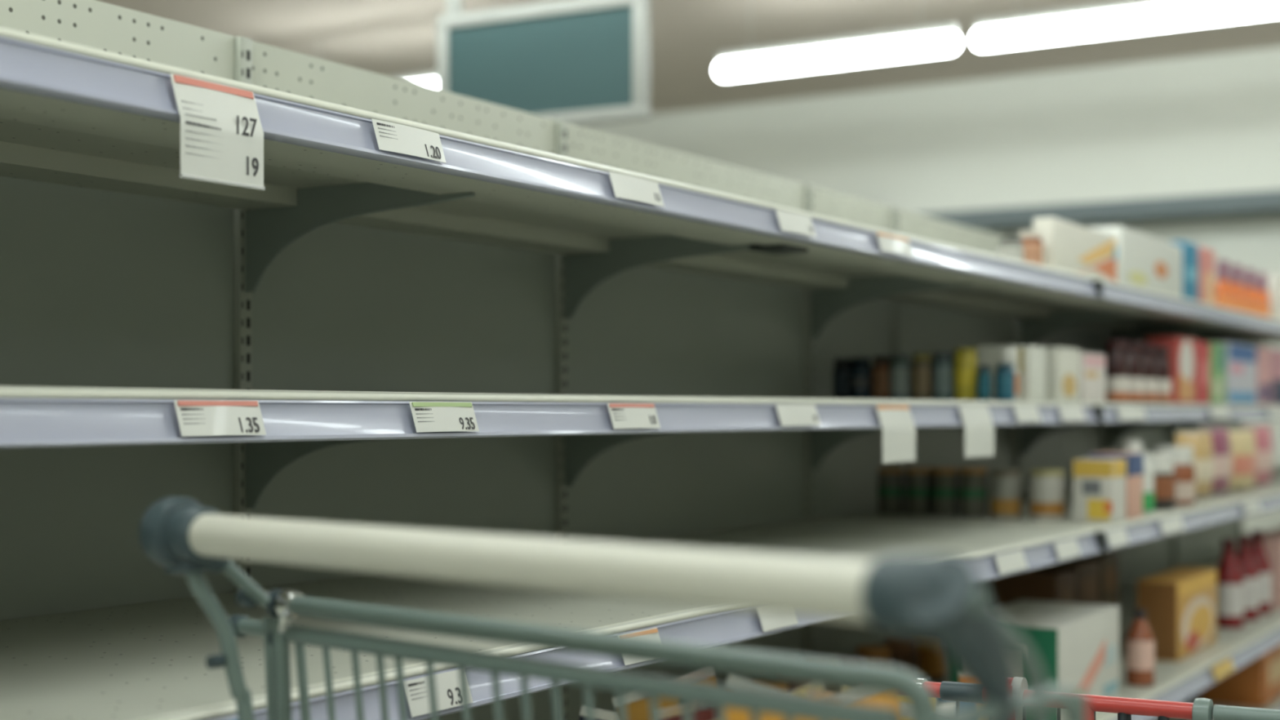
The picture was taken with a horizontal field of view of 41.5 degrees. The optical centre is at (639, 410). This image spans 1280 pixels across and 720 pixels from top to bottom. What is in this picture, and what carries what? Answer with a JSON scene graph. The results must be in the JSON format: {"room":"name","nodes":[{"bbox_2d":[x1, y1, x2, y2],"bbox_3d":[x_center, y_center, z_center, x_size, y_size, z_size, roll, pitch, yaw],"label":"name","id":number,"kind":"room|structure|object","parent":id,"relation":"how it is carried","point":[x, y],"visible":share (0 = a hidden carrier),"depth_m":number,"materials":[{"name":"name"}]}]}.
{"room":"supermarket","nodes":[
{"label":"supermarket","id":0,"kind":"room"},
{"bbox_2d":[97,0,1279,114],"bbox_3d":[-0.241,-2.020,3.433,14.000,0.100,13.600,0,0,32],"label":"ceiling","id":1,"kind":"structure","parent":0,"point":[388,37],"depth_m":8.90,"materials":[{"name":"paint"}]},
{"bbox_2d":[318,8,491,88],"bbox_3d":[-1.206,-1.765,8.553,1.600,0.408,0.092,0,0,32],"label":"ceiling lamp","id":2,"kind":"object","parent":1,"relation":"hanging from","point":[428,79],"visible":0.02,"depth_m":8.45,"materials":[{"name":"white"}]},
{"bbox_2d":[436,0,650,125],"bbox_3d":[-0.309,-1.421,5.225,0.749,1.095,0.041,0,0,28],"label":"hanging sign","id":3,"kind":"object","parent":1,"relation":"hanging from","point":[576,62],"visible":0.77,"depth_m":5.18,"materials":[{"name":"plastic"}]},
{"bbox_2d":[715,0,959,79],"bbox_3d":[0.877,-1.765,7.674,1.210,0.408,0.092,0,0,32],"label":"ceiling lamp","id":4,"kind":"object","parent":1,"relation":"hanging from","point":[939,39],"visible":1,"depth_m":7.62,"materials":[{"name":"white"}]},
{"bbox_2d":[715,32,959,79],"bbox_3d":[0.877,-1.607,7.674,1.210,0.092,0.092,0,0,32],"label":"diffuser","id":5,"kind":"object","parent":4,"relation":"attached to","point":[884,46],"depth_m":7.63,"materials":[{"name":"white"}]},
{"bbox_2d":[971,0,1279,49],"bbox_3d":[2.010,-1.765,6.979,1.330,0.408,0.092,0,0,32],"label":"ceiling lamp","id":6,"kind":"object","parent":1,"relation":"hanging from","point":[1126,16],"visible":1,"depth_m":6.98,"materials":[{"name":"white"}]},
{"bbox_2d":[580,46,1279,536],"bbox_3d":[3.340,-0.410,9.272,14.000,3.120,0.100,0,0,32],"label":"wall","id":7,"kind":"structure","parent":0,"point":[1204,124],"depth_m":9.83,"materials":[{"name":"paint"}]},
{"bbox_2d":[917,190,1279,232],"bbox_3d":[5.192,-1.101,7.843,9.350,0.091,0.397,0,0,32],"label":"trim","id":8,"kind":"structure","parent":7,"relation":"attached to","point":[1258,203],"depth_m":9.24,"materials":[{"name":"paint"}]},
{"bbox_3d":[-0.241,1.200,3.432,14.000,0.100,13.600,0,0,32],"label":"floor","id":9,"kind":"structure","parent":0,"visible":0},
{"bbox_2d":[138,496,1087,719],"bbox_3d":[0.105,0.608,1.405,0.835,1.077,0.769,0,0,42],"label":"shopping cart","id":10,"kind":"object","parent":9,"relation":"on","point":[940,598],"visible":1,"depth_m":1.11,"materials":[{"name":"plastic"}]},
{"bbox_2d":[579,706,618,719],"bbox_3d":[-0.032,0.417,1.630,0.148,0.265,0.024,0,0,-7],"label":"snack bag","id":11,"kind":"object","parent":10,"relation":"in","point":[600,714],"visible":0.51,"depth_m":1.63,"materials":[{"name":"plastic"}]},
{"bbox_2d":[611,669,717,719],"bbox_3d":[0.065,0.399,1.600,0.183,0.312,0.023,0,0,-4],"label":"snack bag","id":12,"kind":"object","parent":10,"relation":"in","point":[637,706],"visible":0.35,"depth_m":1.59,"materials":[{"name":"plastic"}]},
{"bbox_2d":[658,702,716,719],"bbox_3d":[0.087,0.401,1.531,0.154,0.298,0.023,0,0,-6],"label":"snack bag","id":13,"kind":"object","parent":10,"relation":"in","point":[700,711],"visible":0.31,"depth_m":1.53,"materials":[{"name":"plastic"}]},
{"bbox_2d":[724,674,805,719],"bbox_3d":[0.076,0.384,1.356,0.201,0.344,0.024,0,0,-7],"label":"snack bag","id":14,"kind":"object","parent":10,"relation":"in","point":[731,713],"visible":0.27,"depth_m":1.35,"materials":[{"name":"plastic"}]},
{"bbox_2d":[806,688,911,719],"bbox_3d":[0.166,0.393,1.425,0.168,0.317,0.023,0,0,-4],"label":"snack bag","id":15,"kind":"object","parent":10,"relation":"in","point":[905,711],"visible":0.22,"depth_m":1.42,"materials":[{"name":"plastic"}]},
{"bbox_2d":[822,688,902,719],"bbox_3d":[0.196,0.388,1.396,0.184,0.332,0.023,0,0,-4],"label":"snack bag","id":16,"kind":"object","parent":10,"relation":"in","point":[860,696],"visible":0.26,"depth_m":1.40,"materials":[{"name":"plastic"}]},
{"bbox_2d":[0,0,1243,719],"bbox_3d":[0.791,0.297,4.207,0.650,1.705,9.225,0,0,32],"label":"panel","id":17,"kind":"object","parent":9,"relation":"on","point":[99,288],"visible":0.27,"depth_m":2.88,"materials":[{"name":"metal"}]},
{"bbox_2d":[0,26,1101,339],"bbox_3d":[-0.337,-0.258,2.372,0.559,0.168,4.892,0,0,32],"label":"display shelf","id":18,"kind":"object","parent":17,"relation":"attached to","point":[73,114],"visible":1,"depth_m":2.38,"materials":[{"name":"metal"}]},
{"bbox_2d":[169,73,265,191],"bbox_3d":[-0.425,-0.280,1.701,0.018,0.104,0.114,0,0,32],"label":"price tag","id":19,"kind":"object","parent":18,"relation":"attached to","point":[222,133],"visible":1,"depth_m":1.69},
{"bbox_2d":[181,100,221,159],"bbox_3d":[-0.434,-0.278,1.677,0.008,0.053,0.051,0,0,32],"label":"print","id":20,"kind":"object","parent":19,"relation":"on","point":[201,120],"depth_m":1.67},
{"bbox_2d":[371,118,446,163],"bbox_3d":[-0.267,-0.313,1.962,0.013,0.036,0.121,0,0,32],"label":"price tag","id":21,"kind":"object","parent":18,"relation":"attached to","point":[390,136],"visible":1,"depth_m":1.96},
{"bbox_2d":[376,122,397,139],"bbox_3d":[-0.286,-0.320,1.933,0.001,0.017,0.041,-20,-10,30],"label":"print","id":22,"kind":"object","parent":21,"relation":"on","point":[384,131],"depth_m":1.93},
{"bbox_2d":[608,172,664,207],"bbox_3d":[-0.003,-0.313,2.392,0.013,0.036,0.131,0,0,32],"label":"price tag","id":23,"kind":"object","parent":18,"relation":"attached to","point":[626,187],"visible":1,"depth_m":2.39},
{"bbox_2d":[775,208,816,237],"bbox_3d":[0.262,-0.313,2.825,0.013,0.036,0.131,0,0,32],"label":"price tag","id":24,"kind":"object","parent":18,"relation":"attached to","point":[788,221],"visible":1,"depth_m":2.82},
{"bbox_2d":[875,231,914,257],"bbox_3d":[0.482,-0.313,3.183,0.013,0.036,0.155,0,0,32],"label":"price tag","id":25,"kind":"object","parent":18,"relation":"attached to","point":[887,242],"visible":1,"depth_m":3.18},
{"bbox_2d":[997,237,1023,261],"bbox_3d":[0.900,-0.381,4.097,0.061,0.075,0.061,0,0,32],"label":"jar","id":26,"kind":"object","parent":18,"relation":"on","point":[1009,247],"visible":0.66,"depth_m":4.07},
{"bbox_2d":[1019,230,1043,265],"bbox_3d":[0.978,-0.396,4.224,0.061,0.105,0.061,0,0,32],"label":"jar","id":27,"kind":"object","parent":18,"relation":"on","point":[1032,242],"visible":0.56,"depth_m":4.20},
{"bbox_2d":[1033,217,1117,282],"bbox_3d":[1.179,-0.418,4.545,0.057,0.151,0.571,0,0,32],"label":"carton","id":28,"kind":"object","parent":18,"relation":"on","point":[1068,246],"visible":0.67,"depth_m":4.46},
{"bbox_2d":[0,386,1102,509],"bbox_3d":[-0.337,0.062,2.372,0.559,0.168,4.892,0,0,32],"label":"display shelf","id":29,"kind":"object","parent":17,"relation":"attached to","point":[298,424],"visible":0.93,"depth_m":2.11,"materials":[{"name":"metal"}]},
{"bbox_2d":[173,400,266,436],"bbox_3d":[-0.423,0.007,1.707,0.013,0.036,0.116,0,0,32],"label":"price tag","id":30,"kind":"object","parent":29,"relation":"attached to","point":[195,417],"visible":1,"depth_m":1.70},
{"bbox_2d":[180,408,205,424],"bbox_3d":[-0.441,0.005,1.678,0.001,0.017,0.037,-20,-10,30],"label":"print","id":31,"kind":"object","parent":30,"relation":"on","point":[188,415],"depth_m":1.67},
{"bbox_2d":[408,401,479,432],"bbox_3d":[-0.233,0.007,2.018,0.013,0.036,0.120,0,0,32],"label":"price tag","id":32,"kind":"object","parent":29,"relation":"attached to","point":[428,416],"visible":1,"depth_m":2.01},
{"bbox_2d":[606,403,660,429],"bbox_3d":[-0.007,0.007,2.385,0.013,0.036,0.126,0,0,32],"label":"price tag","id":33,"kind":"object","parent":29,"relation":"attached to","point":[623,415],"visible":1,"depth_m":2.38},
{"bbox_2d":[775,404,821,426],"bbox_3d":[0.267,0.007,2.832,0.013,0.036,0.149,0,0,32],"label":"price tag","id":34,"kind":"object","parent":29,"relation":"attached to","point":[789,415],"visible":1,"depth_m":2.83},
{"bbox_2d":[832,358,852,398],"bbox_3d":[0.497,-0.074,4.113,0.053,0.104,0.053,0,0,32],"label":"jar","id":35,"kind":"object","parent":29,"relation":"on","point":[842,369],"visible":0.79,"depth_m":4.09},
{"bbox_2d":[850,357,871,398],"bbox_3d":[0.536,-0.076,4.089,0.053,0.106,0.053,0,0,32],"label":"jar","id":36,"kind":"object","parent":29,"relation":"on","point":[860,369],"visible":0.83,"depth_m":4.07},
{"bbox_2d":[871,355,891,399],"bbox_3d":[0.583,-0.077,4.059,0.051,0.108,0.051,0,0,32],"label":"jar","id":37,"kind":"object","parent":29,"relation":"on","point":[882,364],"visible":0.8,"depth_m":4.04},
{"bbox_2d":[875,404,915,463],"bbox_3d":[0.483,0.043,3.181,0.017,0.108,0.158,0,0,32],"label":"price tag","id":38,"kind":"object","parent":29,"relation":"attached to","point":[899,430],"visible":1,"depth_m":3.17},
{"bbox_2d":[889,355,911,399],"bbox_3d":[0.623,-0.078,4.035,0.051,0.111,0.051,0,0,32],"label":"jar","id":39,"kind":"object","parent":29,"relation":"on","point":[900,367],"visible":0.91,"depth_m":4.01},
{"bbox_2d":[911,353,933,399],"bbox_3d":[0.671,-0.079,4.006,0.053,0.113,0.053,0,0,32],"label":"jar","id":40,"kind":"object","parent":29,"relation":"on","point":[922,365],"visible":0.91,"depth_m":3.98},
{"bbox_2d":[932,351,954,399],"bbox_3d":[0.716,-0.080,3.979,0.053,0.115,0.053,0,0,32],"label":"jar","id":41,"kind":"object","parent":29,"relation":"on","point":[943,367],"visible":0.91,"depth_m":3.96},
{"bbox_2d":[954,348,977,399],"bbox_3d":[0.762,-0.084,3.950,0.052,0.122,0.052,0,0,32],"label":"can","id":42,"kind":"object","parent":29,"relation":"on","point":[965,359],"visible":0.94,"depth_m":3.93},
{"bbox_2d":[958,405,994,457],"bbox_3d":[0.709,0.043,3.549,0.017,0.108,0.174,0,0,32],"label":"price tag","id":43,"kind":"object","parent":29,"relation":"attached to","point":[977,420],"visible":1,"depth_m":3.54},
{"bbox_2d":[977,365,991,400],"bbox_3d":[0.800,-0.064,3.920,0.032,0.082,0.032,0,0,32],"label":"jar","id":44,"kind":"object","parent":29,"relation":"on","point":[984,376],"visible":0.94,"depth_m":3.91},
{"bbox_2d":[995,364,1014,400],"bbox_3d":[0.846,-0.065,3.912,0.044,0.085,0.044,0,0,32],"label":"jar","id":45,"kind":"object","parent":29,"relation":"on","point":[1005,374],"visible":0.98,"depth_m":3.90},
{"bbox_2d":[997,347,1018,400],"bbox_3d":[0.858,-0.084,3.938,0.051,0.124,0.051,0,0,32],"label":"jar","id":46,"kind":"object","parent":29,"relation":"on","point":[1005,355],"visible":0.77,"depth_m":3.92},
{"bbox_2d":[977,345,1045,401],"bbox_3d":[0.896,-0.089,4.072,0.130,0.133,0.123,0,0,32],"label":"carton","id":47,"kind":"object","parent":29,"relation":"on","point":[1031,363],"visible":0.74,"depth_m":4.03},
{"bbox_2d":[1013,405,1041,422],"bbox_3d":[0.881,0.007,3.834,0.013,0.036,0.164,0,0,32],"label":"price tag","id":48,"kind":"object","parent":29,"relation":"attached to","point":[1023,413],"visible":1,"depth_m":3.83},
{"bbox_2d":[1044,346,1079,401],"bbox_3d":[1.017,-0.090,4.288,0.151,0.136,0.186,0,0,32],"label":"carton","id":49,"kind":"object","parent":29,"relation":"on","point":[1062,364],"visible":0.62,"depth_m":4.20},
{"bbox_2d":[1057,406,1086,421],"bbox_3d":[1.056,0.007,4.119,0.013,0.036,0.189,0,0,32],"label":"price tag","id":50,"kind":"object","parent":29,"relation":"attached to","point":[1067,413],"visible":1,"depth_m":4.11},
{"bbox_2d":[0,518,1104,719],"bbox_3d":[-0.402,0.350,2.122,0.709,0.168,4.398,0,0,32],"label":"display shelf","id":51,"kind":"object","parent":17,"relation":"attached to","point":[146,660],"visible":0.49,"depth_m":2.08,"materials":[{"name":"metal"}]},
{"bbox_2d":[404,669,473,717],"bbox_3d":[-0.210,0.295,1.768,0.013,0.036,0.102,0,0,32],"label":"price tag","id":52,"kind":"object","parent":51,"relation":"attached to","point":[447,683],"visible":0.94,"depth_m":1.76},
{"bbox_2d":[408,680,426,700],"bbox_3d":[-0.227,0.288,1.744,0.001,0.017,0.034,-20,-10,30],"label":"print","id":53,"kind":"object","parent":52,"relation":"on","point":[416,689],"depth_m":1.74},
{"bbox_2d":[757,611,798,631],"bbox_3d":[0.200,0.295,2.436,0.013,0.036,0.111,0,0,32],"label":"price tag","id":54,"kind":"object","parent":51,"relation":"attached to","point":[769,621],"visible":0.53,"depth_m":2.42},
{"bbox_2d":[994,549,1027,574],"bbox_3d":[0.726,0.295,3.293,0.013,0.036,0.159,0,0,32],"label":"price tag","id":55,"kind":"object","parent":51,"relation":"attached to","point":[1013,561],"visible":1,"depth_m":3.29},
{"bbox_2d":[1053,537,1080,559],"bbox_3d":[0.912,0.295,3.598,0.013,0.036,0.151,0,0,32],"label":"price tag","id":56,"kind":"object","parent":51,"relation":"attached to","point":[1067,548],"visible":1,"depth_m":3.59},
{"bbox_2d":[821,465,1279,552],"bbox_3d":[2.004,0.350,6.047,0.707,0.168,4.796,0,0,32],"label":"display shelf","id":57,"kind":"object","parent":17,"relation":"attached to","point":[1223,507],"visible":0.21,"depth_m":4.40,"materials":[{"name":"metal"}]},
{"bbox_2d":[877,466,904,514],"bbox_3d":[0.646,0.206,4.336,0.069,0.119,0.069,0,0,32],"label":"can","id":58,"kind":"object","parent":57,"relation":"on","point":[891,488],"visible":1,"depth_m":4.31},
{"bbox_2d":[905,466,931,515],"bbox_3d":[0.710,0.205,4.297,0.069,0.120,0.069,0,0,32],"label":"can","id":59,"kind":"object","parent":57,"relation":"on","point":[917,479],"visible":0.98,"depth_m":4.27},
{"bbox_2d":[931,466,958,516],"bbox_3d":[0.770,0.204,4.260,0.069,0.122,0.069,0,0,32],"label":"can","id":60,"kind":"object","parent":57,"relation":"on","point":[944,480],"visible":1,"depth_m":4.23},
{"bbox_2d":[959,466,986,517],"bbox_3d":[0.833,0.204,4.221,0.069,0.123,0.069,0,0,32],"label":"can","id":61,"kind":"object","parent":57,"relation":"on","point":[972,480],"visible":1,"depth_m":4.19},
{"bbox_2d":[990,469,1021,518],"bbox_3d":[0.906,0.206,4.180,0.075,0.118,0.075,0,0,32],"label":"can","id":62,"kind":"object","parent":57,"relation":"on","point":[1005,484],"visible":1,"depth_m":4.15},
{"bbox_2d":[1029,469,1065,519],"bbox_3d":[0.997,0.205,4.130,0.085,0.120,0.085,0,0,32],"label":"can","id":63,"kind":"object","parent":57,"relation":"on","point":[1047,486],"visible":1,"depth_m":4.09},
{"bbox_2d":[1072,457,1126,522],"bbox_3d":[1.111,0.191,4.077,0.098,0.149,0.118,0,0,32],"label":"carton","id":64,"kind":"object","parent":57,"relation":"on","point":[1099,485],"visible":1,"depth_m":4.03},
{"bbox_2d":[1088,452,1143,519],"bbox_3d":[1.184,0.185,4.197,0.101,0.161,0.133,0,0,32],"label":"carton","id":65,"kind":"object","parent":57,"relation":"on","point":[1135,460],"visible":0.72,"depth_m":4.15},
{"bbox_2d":[1105,528,1128,547],"bbox_3d":[1.110,0.295,3.920,0.013,0.036,0.154,0,0,32],"label":"price tag","id":66,"kind":"object","parent":57,"relation":"attached to","point":[1117,537],"visible":1,"depth_m":3.91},
{"bbox_2d":[1121,441,1154,514],"bbox_3d":[1.275,0.173,4.364,0.105,0.185,0.105,0,0,32],"label":"bottle","id":67,"kind":"object","parent":57,"relation":"on","point":[1129,446],"visible":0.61,"depth_m":4.33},
{"bbox_2d":[1145,453,1176,510],"bbox_3d":[1.384,0.190,4.552,0.117,0.150,0.117,0,0,32],"label":"jar","id":68,"kind":"object","parent":57,"relation":"on","point":[1165,482],"visible":0.52,"depth_m":4.50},
{"bbox_2d":[1159,515,1184,534],"bbox_3d":[1.372,0.295,4.347,0.013,0.036,0.214,0,0,32],"label":"price tag","id":69,"kind":"object","parent":57,"relation":"attached to","point":[1175,524],"visible":1,"depth_m":4.34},
{"bbox_2d":[1154,445,1195,506],"bbox_3d":[1.498,0.183,4.738,0.117,0.165,0.117,0,0,32],"label":"jar","id":70,"kind":"object","parent":57,"relation":"on","point":[1184,469],"visible":0.56,"depth_m":4.69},
{"bbox_2d":[1173,429,1213,497],"bbox_3d":[1.640,0.157,4.996,0.220,0.200,0.081,0,0,-44],"label":"bag","id":71,"kind":"object","parent":57,"relation":"on","point":[1201,441],"visible":0.7,"depth_m":4.96,"materials":[{"name":"plastic"}]},
{"bbox_2d":[1197,425,1231,493],"bbox_3d":[1.785,0.152,5.252,0.081,0.210,0.220,0,0,43],"label":"bag","id":72,"kind":"object","parent":57,"relation":"on","point":[1220,439],"visible":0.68,"depth_m":5.22,"materials":[{"name":"plastic"}]},
{"bbox_2d":[1228,427,1256,489],"bbox_3d":[1.941,0.157,5.487,0.226,0.200,0.088,0,0,-30],"label":"bag","id":73,"kind":"object","parent":57,"relation":"on","point":[1242,441],"visible":0.64,"depth_m":5.46,"materials":[{"name":"plastic"}]},
{"bbox_2d":[1239,424,1273,485],"bbox_3d":[2.111,0.152,5.785,0.081,0.210,0.260,0,0,43],"label":"bag","id":74,"kind":"object","parent":57,"relation":"on","point":[1263,434],"visible":0.66,"depth_m":5.76,"materials":[{"name":"plastic"}]},
{"bbox_2d":[900,277,1279,346],"bbox_3d":[2.069,-0.258,6.297,0.557,0.168,4.301,0,0,32],"label":"display shelf","id":75,"kind":"object","parent":17,"relation":"attached to","point":[1130,313],"visible":0.61,"depth_m":5.34,"materials":[{"name":"metal"}]},
{"bbox_2d":[1088,225,1182,297],"bbox_3d":[1.515,-0.436,5.136,0.102,0.186,0.706,0,0,32],"label":"carton","id":76,"kind":"object","parent":75,"relation":"on","point":[1144,261],"visible":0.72,"depth_m":5.05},
{"bbox_2d":[1169,240,1198,301],"bbox_3d":[1.752,-0.446,5.543,0.121,0.206,0.180,0,0,32],"label":"carton","id":77,"kind":"object","parent":75,"relation":"on","point":[1190,251],"visible":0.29,"depth_m":5.49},
{"bbox_2d":[1198,246,1215,305],"bbox_3d":[1.870,-0.446,5.736,0.121,0.206,0.211,0,0,32],"label":"carton","id":78,"kind":"object","parent":75,"relation":"on","point":[1206,257],"visible":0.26,"depth_m":5.68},
{"bbox_2d":[1215,260,1232,309],"bbox_3d":[2.114,-0.443,6.116,0.063,0.200,0.063,0,0,32],"label":"bottle","id":79,"kind":"object","parent":75,"relation":"on","point":[1224,289],"visible":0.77,"depth_m":6.10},
{"bbox_2d":[1231,264,1245,311],"bbox_3d":[2.227,-0.443,6.299,0.063,0.200,0.063,0,0,32],"label":"bottle","id":80,"kind":"object","parent":75,"relation":"on","point":[1238,290],"visible":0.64,"depth_m":6.28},
{"bbox_2d":[1215,275,1279,319],"bbox_3d":[2.716,-0.443,7.239,0.251,0.201,1.013,0,0,32],"label":"carton","id":81,"kind":"object","parent":75,"relation":"on","point":[1273,281],"visible":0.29,"depth_m":6.76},
{"bbox_2d":[1243,269,1257,315],"bbox_3d":[2.343,-0.443,6.488,0.063,0.200,0.063,0,0,32],"label":"bottle","id":82,"kind":"object","parent":75,"relation":"on","point":[1251,295],"visible":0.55,"depth_m":6.46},
{"bbox_2d":[1256,272,1270,317],"bbox_3d":[2.460,-0.443,6.679,0.063,0.200,0.063,0,0,32],"label":"bottle","id":83,"kind":"object","parent":75,"relation":"on","point":[1264,300],"visible":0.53,"depth_m":6.66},
{"bbox_2d":[935,550,1279,719],"bbox_3d":[0.874,0.761,4.157,0.756,0.168,9.200,0,0,32],"label":"display shelf","id":84,"kind":"object","parent":17,"relation":"attached to","point":[1179,681],"visible":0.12,"depth_m":4.71,"materials":[{"name":"metal"}]},
{"bbox_2d":[750,677,788,691],"bbox_3d":[0.267,0.617,3.495,0.091,0.118,0.091,0,0,32],"label":"jar","id":85,"kind":"object","parent":84,"relation":"on","point":[780,684],"visible":0.17,"depth_m":3.47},
{"bbox_2d":[856,644,893,666],"bbox_3d":[0.548,0.614,3.953,0.091,0.124,0.091,0,0,32],"label":"jar","id":86,"kind":"object","parent":84,"relation":"on","point":[877,654],"visible":0.37,"depth_m":3.92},
{"bbox_2d":[883,634,919,675],"bbox_3d":[0.630,0.611,4.087,0.091,0.130,0.091,0,0,32],"label":"jar","id":87,"kind":"object","parent":84,"relation":"on","point":[904,655],"visible":0.44,"depth_m":4.05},
{"bbox_2d":[916,637,944,682],"bbox_3d":[0.718,0.617,4.230,0.091,0.118,0.091,0,0,32],"label":"jar","id":88,"kind":"object","parent":84,"relation":"on","point":[931,655],"visible":0.53,"depth_m":4.19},
{"bbox_2d":[991,568,1075,608],"bbox_3d":[1.167,0.576,5.001,0.201,0.201,0.175,0,0,32],"label":"carton","id":89,"kind":"object","parent":84,"relation":"on","point":[1035,584],"visible":0.38,"depth_m":4.93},
{"bbox_2d":[950,600,1119,719],"bbox_3d":[0.911,0.568,3.854,0.243,0.216,0.472,0,0,32],"label":"carton","id":90,"kind":"object","parent":84,"relation":"on","point":[1076,646],"visible":0.44,"depth_m":3.77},
{"bbox_2d":[1036,560,1099,604],"bbox_3d":[1.281,0.571,5.187,0.201,0.211,0.227,0,0,32],"label":"carton","id":91,"kind":"object","parent":84,"relation":"on","point":[1087,572],"visible":0.31,"depth_m":5.12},
{"bbox_2d":[1073,551,1119,605],"bbox_3d":[1.403,0.566,5.385,0.201,0.221,0.204,0,0,32],"label":"carton","id":92,"kind":"object","parent":84,"relation":"on","point":[1108,562],"visible":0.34,"depth_m":5.32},
{"bbox_2d":[1125,608,1154,686],"bbox_3d":[1.233,0.584,4.163,0.069,0.185,0.069,0,0,32],"label":"bottle","id":93,"kind":"object","parent":84,"relation":"on","point":[1140,641],"visible":1,"depth_m":4.14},
{"bbox_2d":[1137,566,1217,662],"bbox_3d":[1.521,0.568,4.762,0.113,0.216,0.462,0,0,32],"label":"carton","id":94,"kind":"object","parent":84,"relation":"on","point":[1180,603],"visible":0.96,"depth_m":4.59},
{"bbox_2d":[1211,657,1234,680],"bbox_3d":[1.597,0.706,4.619,0.013,0.036,0.223,0,0,32],"label":"price tag","id":95,"kind":"object","parent":84,"relation":"attached to","point":[1225,667],"visible":1,"depth_m":4.61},
{"bbox_2d":[1216,538,1244,628],"bbox_3d":[1.842,0.539,5.279,0.089,0.275,0.089,0,0,32],"label":"bottle","id":96,"kind":"object","parent":84,"relation":"on","point":[1230,584],"visible":0.94,"depth_m":5.25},
{"bbox_2d":[1235,533,1258,620],"bbox_3d":[1.959,0.539,5.471,0.089,0.275,0.089,0,0,32],"label":"bottle","id":97,"kind":"object","parent":84,"relation":"on","point":[1244,556],"visible":0.74,"depth_m":5.43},
{"bbox_2d":[1250,530,1271,613],"bbox_3d":[2.065,0.539,5.643,0.089,0.275,0.089,0,0,32],"label":"bottle","id":98,"kind":"object","parent":84,"relation":"on","point":[1259,553],"visible":0.7,"depth_m":5.61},
{"bbox_2d":[1249,527,1279,608],"bbox_3d":[2.318,0.556,6.073,0.121,0.241,0.682,0,0,32],"label":"carton","id":99,"kind":"object","parent":84,"relation":"on","point":[1271,541],"visible":0.24,"depth_m":5.77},
{"bbox_2d":[1020,401,1279,455],"bbox_3d":[2.069,0.062,6.297,0.557,0.168,4.301,0,0,32],"label":"display shelf","id":100,"kind":"object","parent":17,"relation":"attached to","point":[1186,416],"visible":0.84,"depth_m":5.43,"materials":[{"name":"metal"}]},
{"bbox_2d":[1080,352,1105,402],"bbox_3d":[1.133,-0.087,4.475,0.152,0.129,0.203,0,0,32],"label":"carton","id":101,"kind":"object","parent":100,"relation":"on","point":[1092,366],"visible":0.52,"depth_m":4.42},
{"bbox_2d":[1104,340,1128,402],"bbox_3d":[1.338,-0.110,4.745,0.069,0.175,0.069,0,0,32],"label":"bottle","id":102,"kind":"object","parent":100,"relation":"on","point":[1117,379],"visible":0.88,"depth_m":4.72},
{"bbox_2d":[1115,406,1146,420],"bbox_3d":[1.333,0.007,4.570,0.013,0.036,0.264,0,0,32],"label":"price tag","id":103,"kind":"object","parent":100,"relation":"attached to","point":[1125,413],"visible":1,"depth_m":4.56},
{"bbox_2d":[1125,342,1142,402],"bbox_3d":[1.417,-0.110,4.873,0.069,0.175,0.069,0,0,32],"label":"bottle","id":104,"kind":"object","parent":100,"relation":"on","point":[1133,349],"visible":0.59,"depth_m":4.84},
{"bbox_2d":[1140,343,1157,403],"bbox_3d":[1.498,-0.110,5.005,0.069,0.175,0.069,0,0,32],"label":"bottle","id":105,"kind":"object","parent":100,"relation":"on","point":[1148,350],"visible":0.53,"depth_m":4.97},
{"bbox_2d":[1154,345,1171,403],"bbox_3d":[1.583,-0.110,5.145,0.069,0.175,0.069,0,0,32],"label":"bottle","id":106,"kind":"object","parent":100,"relation":"on","point":[1162,353],"visible":0.59,"depth_m":5.11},
{"bbox_2d":[1145,336,1198,403],"bbox_3d":[1.676,-0.125,5.314,0.102,0.206,0.267,0,0,32],"label":"carton","id":107,"kind":"object","parent":100,"relation":"on","point":[1184,352],"visible":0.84,"depth_m":5.23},
{"bbox_2d":[1198,341,1209,404],"bbox_3d":[1.791,-0.123,5.502,0.101,0.201,0.133,0,0,32],"label":"carton","id":108,"kind":"object","parent":100,"relation":"on","point":[1203,347],"visible":0.41,"depth_m":5.46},
{"bbox_2d":[1205,342,1226,404],"bbox_3d":[1.896,-0.125,5.672,0.102,0.206,0.205,0,0,32],"label":"carton","id":109,"kind":"object","parent":100,"relation":"on","point":[1217,350],"visible":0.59,"depth_m":5.62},
{"bbox_2d":[1200,341,1257,404],"bbox_3d":[2.087,-0.130,5.983,0.102,0.216,0.481,0,0,32],"label":"carton","id":110,"kind":"object","parent":100,"relation":"on","point":[1241,358],"visible":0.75,"depth_m":5.92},
{"bbox_2d":[1257,346,1271,404],"bbox_3d":[2.283,-0.130,6.304,0.101,0.216,0.220,0,0,32],"label":"carton","id":111,"kind":"object","parent":100,"relation":"on","point":[1264,353],"visible":0.48,"depth_m":6.26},
{"bbox_2d":[1270,347,1279,404],"bbox_3d":[2.481,-0.130,6.626,0.101,0.216,0.480,0,0,32],"label":"carton","id":112,"kind":"object","parent":100,"relation":"on","point":[1275,353],"visible":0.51,"depth_m":6.44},
{"bbox_2d":[1152,691,1279,719],"bbox_3d":[0.844,1.017,4.175,0.685,0.055,9.200,0,0,32],"label":"display shelf","id":113,"kind":"object","parent":17,"relation":"attached to","point":[1274,704],"visible":0.02,"depth_m":5.69,"materials":[{"name":"metal"}]},
{"bbox_2d":[1201,644,1279,707],"bbox_3d":[2.127,0.894,5.897,0.201,0.191,0.536,0,0,32],"label":"carton","id":114,"kind":"object","parent":113,"relation":"on","point":[1256,683],"visible":0.39,"depth_m":5.66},
{"bbox_2d":[922,676,1279,719],"bbox_3d":[0.634,0.727,2.011,0.677,0.844,0.448,0,0,29],"label":"shopping cart","id":115,"kind":"object","parent":9,"relation":"on","point":[1202,708],"visible":0.44,"depth_m":1.85,"materials":[{"name":"red plastic"}]},
{"bbox_2d":[955,701,1131,719],"bbox_3d":[0.634,0.500,2.011,0.659,0.346,0.346,0,0,29],"label":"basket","id":116,"kind":"object","parent":115,"relation":"on","point":[1123,708],"depth_m":1.87,"materials":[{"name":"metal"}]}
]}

